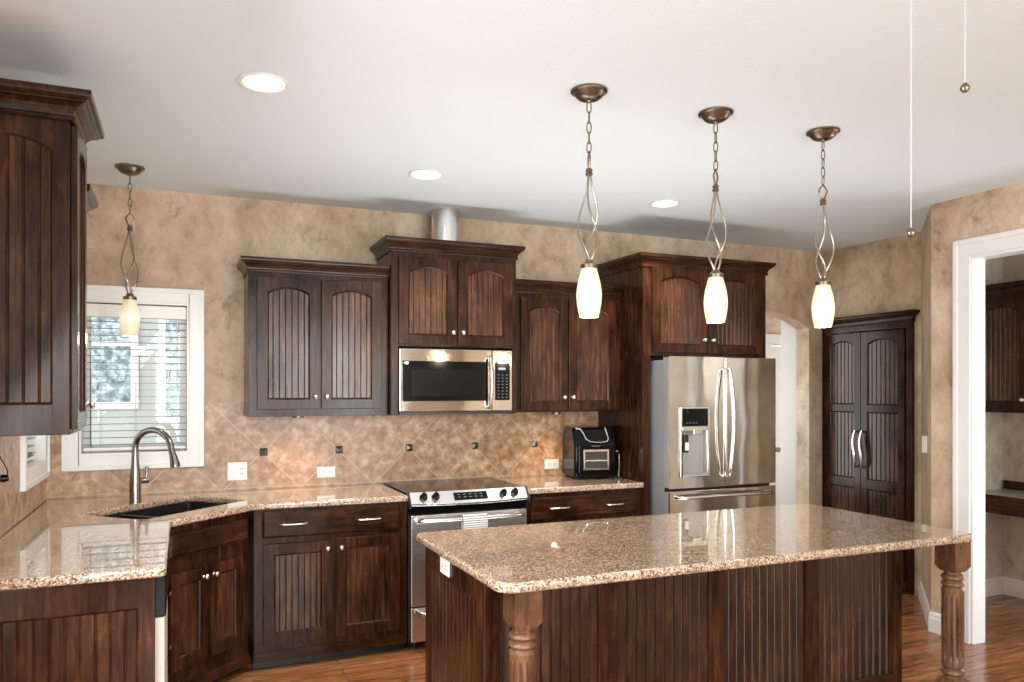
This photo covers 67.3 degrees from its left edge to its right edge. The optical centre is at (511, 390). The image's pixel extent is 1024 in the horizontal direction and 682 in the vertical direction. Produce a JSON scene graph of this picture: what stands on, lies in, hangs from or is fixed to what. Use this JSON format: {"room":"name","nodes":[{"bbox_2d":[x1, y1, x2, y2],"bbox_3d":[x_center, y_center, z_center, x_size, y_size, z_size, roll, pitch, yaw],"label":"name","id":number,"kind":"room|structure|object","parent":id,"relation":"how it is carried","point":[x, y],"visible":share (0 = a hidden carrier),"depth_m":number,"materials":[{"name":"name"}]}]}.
{"room":"kitchen","nodes":[
{"label":"kitchen","id":0,"kind":"room"},
{"bbox_2d":[0,501,44,537],"bbox_3d":[-1.038,0.178,0.403,0.150,2.764,8.600,0,0,-23],"label":"wall","id":1,"kind":"structure","parent":0,"point":[44,501],"depth_m":3.75,"materials":[{"name":"beige paint"}]},
{"bbox_2d":[0,457,8,481],"bbox_3d":[-2.147,0.274,3.243,0.030,0.235,0.119,0,0,-23],"label":"plug","id":2,"kind":"object","parent":1,"relation":"attached to","point":[3,478],"visible":1,"depth_m":3.27,"materials":[{"name":"black plastic"}]},
{"bbox_2d":[20,435,50,491],"bbox_3d":[-2.557,-0.054,3.988,0.178,1.078,0.762,0,0,-23],"label":"window","id":3,"kind":"structure","parent":1,"relation":"in","point":[34,471],"depth_m":4.12,"materials":[{"name":"white paint"}]},
{"bbox_2d":[27,435,35,461],"bbox_3d":[-2.537,-0.057,3.997,0.081,0.862,0.560,0,0,-23],"label":"window blind","id":4,"kind":"object","parent":3,"relation":"attached to","point":[29,456],"visible":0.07,"depth_m":4.17,"materials":[{"name":"white paint"}]},
{"bbox_2d":[0,78,103,435],"bbox_3d":[-1.709,-0.429,2.716,0.436,1.163,0.473,0,0,-23],"label":"upper cabinet","id":5,"kind":"object","parent":1,"relation":"attached to","point":[46,130],"visible":1,"depth_m":2.60,"materials":[{"name":"brown wood"}]},
{"bbox_2d":[87,184,97,407],"bbox_3d":[-1.871,-0.323,3.038,0.388,0.951,0.310,0,0,-23],"label":"upper cabinet","id":6,"kind":"object","parent":1,"relation":"attached to","point":[92,203],"visible":0.03,"depth_m":3.10,"materials":[{"name":"brown wood"}]},
{"bbox_2d":[45,183,838,516],"bbox_3d":[0.006,0.178,5.610,6.170,2.764,0.150,0,0,-23],"label":"wall","id":7,"kind":"structure","parent":0,"point":[182,240],"depth_m":4.93,"materials":[{"name":"beige paint"}]},
{"bbox_2d":[61,285,203,471],"bbox_3d":[-2.261,-0.074,4.621,0.762,1.078,0.178,0,0,-23],"label":"window","id":8,"kind":"structure","parent":7,"relation":"in","point":[73,457],"depth_m":4.63,"materials":[{"name":"white paint"}]},
{"bbox_2d":[83,303,186,450],"bbox_3d":[-2.253,-0.077,4.601,0.560,0.862,0.081,0,0,-23],"label":"window blind","id":9,"kind":"object","parent":8,"relation":"attached to","point":[93,310],"visible":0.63,"depth_m":4.59,"materials":[{"name":"white paint"}]},
{"bbox_2d":[227,462,246,480],"bbox_3d":[-1.708,0.502,4.779,0.116,0.112,0.009,0,0,-23],"label":"wall outlet","id":10,"kind":"object","parent":7,"relation":"attached to","point":[235,470],"visible":1,"depth_m":4.78,"materials":[{"name":"white plastic"}]},
{"bbox_2d":[239,466,243,476],"bbox_3d":[-1.684,0.502,4.787,0.030,0.068,0.002,0,0,-23],"label":"receptacle","id":11,"kind":"object","parent":10,"relation":"attached to","point":[241,468],"depth_m":4.79,"materials":[{"name":"white plastic"}]},
{"bbox_2d":[0,402,597,536],"bbox_3d":[-0.595,0.347,4.128,3.598,0.550,2.100,0,0,-23],"label":"backsplash","id":12,"kind":"structure","parent":7,"relation":"attached to","point":[285,451],"depth_m":5.00,"materials":[{"name":"tile"}]},
{"bbox_2d":[236,255,389,416],"bbox_3d":[-1.238,-0.313,4.787,0.879,0.936,0.379,0,0,-23],"label":"upper cabinet","id":13,"kind":"object","parent":7,"relation":"attached to","point":[316,332],"visible":1,"depth_m":4.64,"materials":[{"name":"brown wood"}]},
{"bbox_2d":[317,466,334,477],"bbox_3d":[-1.207,0.530,4.994,0.115,0.070,0.009,0,0,-23],"label":"wall outlet","id":14,"kind":"object","parent":7,"relation":"attached to","point":[322,472],"visible":1,"depth_m":4.99,"materials":[{"name":"white plastic"}]},
{"bbox_2d":[321,469,331,474],"bbox_3d":[-1.206,0.530,4.992,0.072,0.032,0.002,0,0,-23],"label":"receptacle","id":15,"kind":"object","parent":14,"relation":"attached to","point":[323,471],"depth_m":4.99,"materials":[{"name":"white plastic"}]},
{"bbox_2d":[370,235,524,414],"bbox_3d":[-0.428,-0.398,5.090,0.939,1.107,0.439,0,0,-23],"label":"upper cabinet","id":16,"kind":"object","parent":7,"relation":"attached to","point":[443,294],"visible":0.97,"depth_m":4.90,"materials":[{"name":"brown wood"}]},
{"bbox_2d":[431,208,459,240],"bbox_3d":[-0.445,-1.046,5.150,0.190,0.312,0.190,0,0,-23],"label":"vent duct","id":17,"kind":"object","parent":16,"relation":"attached to","point":[445,222],"visible":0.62,"depth_m":5.07,"materials":[{"name":"silver metal"}]},
{"bbox_2d":[398,348,511,414],"bbox_3d":[-0.414,-0.056,5.081,0.762,0.415,0.461,0,0,-23],"label":"microwave","id":18,"kind":"object","parent":16,"relation":"in","point":[430,381],"visible":0.98,"depth_m":4.92,"materials":[{"name":"silver metal"}]},
{"bbox_2d":[544,459,558,468],"bbox_3d":[0.291,0.540,5.636,0.115,0.070,0.009,0,0,-23],"label":"wall outlet","id":19,"kind":"object","parent":7,"relation":"attached to","point":[549,463],"visible":1,"depth_m":5.63,"materials":[{"name":"white plastic"}]},
{"bbox_2d":[547,462,555,466],"bbox_3d":[0.292,0.540,5.634,0.072,0.032,0.002,0,0,-23],"label":"receptacle","id":20,"kind":"object","parent":19,"relation":"attached to","point":[549,464],"depth_m":5.63,"materials":[{"name":"white plastic"}]},
{"bbox_2d":[516,279,623,411],"bbox_3d":[0.333,-0.299,5.460,0.842,0.894,0.379,0,0,-23],"label":"upper cabinet","id":21,"kind":"object","parent":7,"relation":"attached to","point":[566,361],"visible":0.88,"depth_m":5.30,"materials":[{"name":"brown wood"}]},
{"bbox_2d":[0,0,1023,251],"bbox_3d":[2.506,-1.264,2.656,8.700,0.120,10.250,0,0,-23],"label":"ceiling","id":22,"kind":"structure","parent":0,"point":[476,93],"depth_m":3.24,"materials":[{"name":"white paint"}]},
{"bbox_2d":[114,163,144,335],"bbox_3d":[-2.058,-0.748,4.140,0.148,0.908,0.148,0,0,-32],"label":"pendant light","id":23,"kind":"object","parent":22,"relation":"hanging from","point":[129,319],"visible":1,"depth_m":4.11,"materials":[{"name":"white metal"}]},
{"bbox_2d":[237,72,289,92],"bbox_3d":[-0.968,-1.198,2.999,0.198,0.008,0.198,0,0,-23],"label":"recessed light","id":24,"kind":"object","parent":22,"relation":"in","point":[260,82],"visible":1,"depth_m":2.99,"materials":[{"name":"white plastic"}]},
{"bbox_2d":[408,169,443,179],"bbox_3d":[-0.478,-1.198,4.274,0.198,0.008,0.198,0,0,-23],"label":"recessed light","id":25,"kind":"object","parent":22,"relation":"in","point":[421,174],"visible":1,"depth_m":4.27,"materials":[{"name":"white"}]},
{"bbox_2d":[571,83,607,317],"bbox_3d":[0.309,-0.748,3.082,0.148,0.908,0.148,0,0,-3],"label":"pendant light","id":26,"kind":"object","parent":22,"relation":"hanging from","point":[589,292],"visible":1,"depth_m":3.05,"materials":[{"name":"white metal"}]},
{"bbox_2d":[649,200,680,207],"bbox_3d":[0.983,-1.198,4.935,0.198,0.008,0.198,0,0,-23],"label":"recessed light","id":27,"kind":"object","parent":22,"relation":"in","point":[659,203],"visible":1,"depth_m":4.93,"materials":[{"name":"white"}]},
{"bbox_2d":[698,106,732,322],"bbox_3d":[0.882,-0.748,3.327,0.148,0.908,0.148,0,0,38],"label":"pendant light","id":28,"kind":"object","parent":22,"relation":"hanging from","point":[715,296],"visible":1,"depth_m":3.30,"materials":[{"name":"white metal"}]},
{"bbox_2d":[806,126,839,327],"bbox_3d":[1.444,-0.748,3.568,0.148,0.908,0.148,0,0,-12],"label":"pendant light","id":29,"kind":"object","parent":22,"relation":"hanging from","point":[823,304],"visible":1,"depth_m":3.54,"materials":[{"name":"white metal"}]},
{"bbox_2d":[906,0,915,237],"bbox_3d":[0.934,-0.780,1.800,0.032,0.845,0.032,0,0,-23],"label":"pull chain","id":30,"kind":"object","parent":22,"relation":"hanging from","point":[910,232],"visible":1,"depth_m":1.80,"materials":[{"name":"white metal"}]},
{"bbox_2d":[960,1,969,92],"bbox_3d":[1.061,-0.950,1.800,0.032,0.505,0.032,0,0,-23],"label":"pull chain","id":31,"kind":"object","parent":22,"relation":"hanging from","point":[965,87],"visible":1,"depth_m":1.80,"materials":[{"name":"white metal"}]},
{"bbox_2d":[218,593,1023,681],"bbox_3d":[2.506,1.620,2.656,8.700,0.120,10.250,0,0,-23],"label":"floor","id":32,"kind":"structure","parent":0,"point":[1000,658],"depth_m":4.42,"materials":[{"name":"brown wood"}]},
{"bbox_2d":[0,578,154,681],"bbox_3d":[-1.550,1.110,2.620,0.605,0.896,0.034,0,0,-23],"label":"base cabinet","id":33,"kind":"object","parent":32,"relation":"on","point":[101,631],"visible":0.9,"depth_m":2.64,"materials":[{"name":"brown wood"}]},
{"bbox_2d":[155,553,168,681],"bbox_3d":[-1.646,1.109,2.933,0.605,0.883,0.600,0,0,-23],"label":"dishwasher","id":34,"kind":"object","parent":32,"relation":"on","point":[161,583],"visible":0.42,"depth_m":2.77,"materials":[{"name":"beige plastic"}]},
{"bbox_2d":[168,512,248,681],"bbox_3d":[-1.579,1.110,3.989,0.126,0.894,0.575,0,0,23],"label":"base cabinet","id":35,"kind":"object","parent":32,"relation":"on","point":[208,582],"visible":0.98,"depth_m":3.95,"materials":[{"name":"brown wood"}]},
{"bbox_2d":[248,501,406,668],"bbox_3d":[-1.135,1.110,4.670,0.868,0.894,0.655,0,0,-23],"label":"base cabinet","id":36,"kind":"object","parent":32,"relation":"on","point":[325,582],"visible":0.99,"depth_m":4.39,"materials":[{"name":"brown wood"}]},
{"bbox_2d":[0,484,407,590],"bbox_3d":[-1.345,0.641,3.799,1.943,0.036,2.095,0,0,-23],"label":"countertop","id":37,"kind":"structure","parent":36,"relation":"on","point":[62,542],"depth_m":3.37,"materials":[{"name":"stone"}]},
{"bbox_2d":[129,427,179,502],"bbox_3d":[-1.960,0.412,4.252,0.349,0.421,0.104,0,0,22],"label":"faucet","id":38,"kind":"object","parent":37,"relation":"on","point":[135,482],"visible":1,"depth_m":4.26,"materials":[{"name":"silver metal"}]},
{"bbox_2d":[104,502,223,518],"bbox_3d":[-1.850,0.770,4.137,0.460,0.219,0.750,0,0,22],"label":"sink","id":39,"kind":"object","parent":37,"relation":"in","point":[155,512],"visible":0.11,"depth_m":4.39,"materials":[{"name":"black metal"}]},
{"bbox_2d":[383,477,529,647],"bbox_3d":[-0.362,1.081,4.960,0.781,0.956,0.731,0,0,-23],"label":"range","id":40,"kind":"object","parent":32,"relation":"on","point":[432,505],"visible":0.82,"depth_m":4.66,"materials":[{"name":"silver metal"}]},
{"bbox_2d":[383,477,523,492],"bbox_3d":[-0.385,0.618,5.012,0.773,0.008,0.616,0,0,-23],"label":"cooktop","id":41,"kind":"object","parent":40,"relation":"in","point":[486,484],"depth_m":4.92,"materials":[{"name":"black glass"}]},
{"bbox_2d":[409,508,525,606],"bbox_3d":[-0.246,1.015,4.689,0.749,0.540,0.142,0,0,-23],"label":"oven","id":42,"kind":"object","parent":40,"relation":"in","point":[446,519],"depth_m":4.59,"materials":[{"name":"silver glass"}]},
{"bbox_2d":[461,513,487,528],"bbox_3d":[-0.226,0.838,4.633,0.155,0.185,0.046,0,0,-23],"label":"kitchen towel","id":43,"kind":"object","parent":40,"relation":"hanging from","point":[470,521],"visible":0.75,"depth_m":4.62,"materials":[{"name":"white fabric"}]},
{"bbox_2d":[524,488,641,523],"bbox_3d":[0.381,1.110,5.319,0.866,0.894,0.655,0,0,-23],"label":"base cabinet","id":44,"kind":"object","parent":32,"relation":"on","point":[612,503],"visible":0.12,"depth_m":5.05,"materials":[{"name":"brown wood"}]},
{"bbox_2d":[495,475,643,493],"bbox_3d":[0.372,0.641,5.331,0.868,0.036,0.630,0,0,-23],"label":"countertop","id":45,"kind":"structure","parent":44,"relation":"on","point":[555,483],"depth_m":5.16,"materials":[{"name":"stone"}]},
{"bbox_2d":[562,426,619,478],"bbox_3d":[0.569,0.440,5.528,0.341,0.366,0.318,0,0,-13],"label":"air fryer","id":46,"kind":"object","parent":45,"relation":"on","point":[588,451],"visible":1,"depth_m":5.39,"materials":[{"name":"black plastic"}]},
{"bbox_2d":[597,252,775,515],"bbox_3d":[1.268,0.314,5.697,1.160,2.493,0.659,0,0,-23],"label":"tall cabinet","id":47,"kind":"object","parent":32,"relation":"on","point":[662,314],"visible":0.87,"depth_m":5.38,"materials":[{"name":"brown wood"}]},
{"bbox_2d":[425,542,970,681],"bbox_3d":[0.845,1.119,3.454,2.284,0.880,0.926,0,0,-23],"label":"kitchen island","id":48,"kind":"object","parent":32,"relation":"on","point":[837,619],"visible":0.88,"depth_m":3.21,"materials":[{"name":"brown wood"}]},
{"bbox_2d":[440,556,449,577],"bbox_3d":[-0.277,0.722,3.160,0.009,0.070,0.115,0,0,-23],"label":"wall outlet","id":49,"kind":"object","parent":48,"relation":"attached to","point":[444,564],"visible":0.82,"depth_m":3.14,"materials":[{"name":"white plastic"}]},
{"bbox_2d":[441,561,446,571],"bbox_3d":[-0.280,0.722,3.159,0.002,0.032,0.072,0,0,-23],"label":"receptacle","id":50,"kind":"object","parent":49,"relation":"attached to","point":[443,563],"depth_m":3.16,"materials":[{"name":"white plastic"}]},
{"bbox_2d":[416,504,972,593],"bbox_3d":[0.825,0.661,3.465,2.323,0.036,1.032,0,0,-23],"label":"island countertop","id":51,"kind":"structure","parent":48,"relation":"on","point":[515,559],"depth_m":3.23,"materials":[{"name":"stone"}]},
{"bbox_2d":[650,356,775,514],"bbox_3d":[1.320,0.665,5.600,0.910,1.786,0.844,0,0,-23],"label":"refrigerator","id":52,"kind":"object","parent":32,"relation":"on","point":[713,419],"visible":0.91,"depth_m":5.24,"materials":[{"name":"grey metal"}]},
{"bbox_2d":[821,309,919,594],"bbox_3d":[3.011,0.474,6.297,0.399,2.172,0.946,0,0,-23],"label":"pantry cabinet","id":53,"kind":"object","parent":32,"relation":"on","point":[868,372],"visible":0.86,"depth_m":6.21,"materials":[{"name":"brown wood"}]},
{"bbox_2d":[985,480,1023,517],"bbox_3d":[3.887,1.121,5.043,0.453,0.872,1.640,0,0,-23],"label":"desk","id":54,"kind":"object","parent":32,"relation":"on","point":[1009,501],"visible":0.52,"depth_m":5.49,"materials":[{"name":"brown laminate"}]},
{"bbox_2d":[766,315,849,504],"bbox_3d":[2.920,0.178,7.593,3.850,2.764,1.200,0,0,-23],"label":"wall","id":55,"kind":"structure","parent":0,"point":[788,333],"depth_m":6.89,"materials":[{"name":"grey paint"}]},
{"bbox_2d":[766,334,780,484],"bbox_3d":[3.082,0.485,8.192,1.012,2.150,0.024,0,0,-23],"label":"trim","id":56,"kind":"structure","parent":55,"relation":"attached to","point":[771,339],"depth_m":8.01,"materials":[{"name":"white paint"}]},
{"bbox_2d":[772,346,780,505],"bbox_3d":[3.080,0.544,8.197,0.790,2.023,0.095,0,0,-23],"label":"door","id":57,"kind":"structure","parent":55,"relation":"in","point":[776,350],"depth_m":8.09,"materials":[{"name":"white paint"}]},
{"bbox_2d":[824,207,930,608],"bbox_3d":[3.145,0.178,5.943,0.860,2.764,1.926,0,0,0],"label":"wall","id":58,"kind":"structure","parent":0,"point":[892,274],"depth_m":5.89,"materials":[{"name":"beige paint"}]},
{"bbox_2d":[922,436,926,452],"bbox_3d":[2.849,0.370,5.266,0.070,0.115,0.020,0,0,24],"label":"light switch","id":59,"kind":"object","parent":58,"relation":"attached to","point":[924,438],"visible":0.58,"depth_m":5.28,"materials":[{"name":"white plastic"}]},
{"bbox_2d":[919,581,940,634],"bbox_3d":[2.868,1.494,5.321,0.115,0.130,0.992,0,0,18],"label":"baseboard","id":60,"kind":"structure","parent":58,"relation":"attached to","point":[933,619],"depth_m":4.98,"materials":[{"name":"white paint"}]},
{"bbox_2d":[931,182,1023,613],"bbox_3d":[4.125,0.178,1.815,0.097,2.764,6.928,0,0,-23],"label":"wall","id":61,"kind":"structure","parent":0,"point":[1001,209],"depth_m":4.89,"materials":[{"name":"beige paint"}]},
{"bbox_2d":[953,228,1023,644],"bbox_3d":[3.041,0.313,4.329,0.136,2.494,1.123,0,0,-23],"label":"trim","id":62,"kind":"structure","parent":61,"relation":"attached to","point":[970,255],"depth_m":4.74,"materials":[{"name":"white paint"}]},
{"bbox_2d":[985,254,1023,580],"bbox_3d":[4.050,0.178,3.926,1.362,2.764,4.070,0,0,-23],"label":"wall","id":63,"kind":"structure","parent":0,"point":[1004,432],"depth_m":5.85,"materials":[{"name":"grey paint"}]},
{"bbox_2d":[985,280,1023,412],"bbox_3d":[3.916,-0.307,5.071,0.379,0.934,1.640,0,0,-23],"label":"upper cabinet","id":64,"kind":"object","parent":63,"relation":"attached to","point":[1004,302],"visible":0.88,"depth_m":5.54,"materials":[{"name":"brown wood"}]},
{"bbox_2d":[985,577,1023,598],"bbox_3d":[3.911,1.494,4.734,0.660,0.130,2.262,0,0,-23],"label":"baseboard","id":65,"kind":"structure","parent":63,"relation":"attached to","point":[998,585],"depth_m":5.83,"materials":[{"name":"white paint"}]},
{"label":"outside","id":66,"kind":"structure","parent":0,"visible":0},
{"bbox_2d":[91,317,179,444],"bbox_3d":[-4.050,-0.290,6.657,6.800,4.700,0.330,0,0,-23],"label":"window blind","id":67,"kind":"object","parent":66,"point":[104,389],"visible":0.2,"depth_m":6.80,"materials":[{"name":"grey plastic"}]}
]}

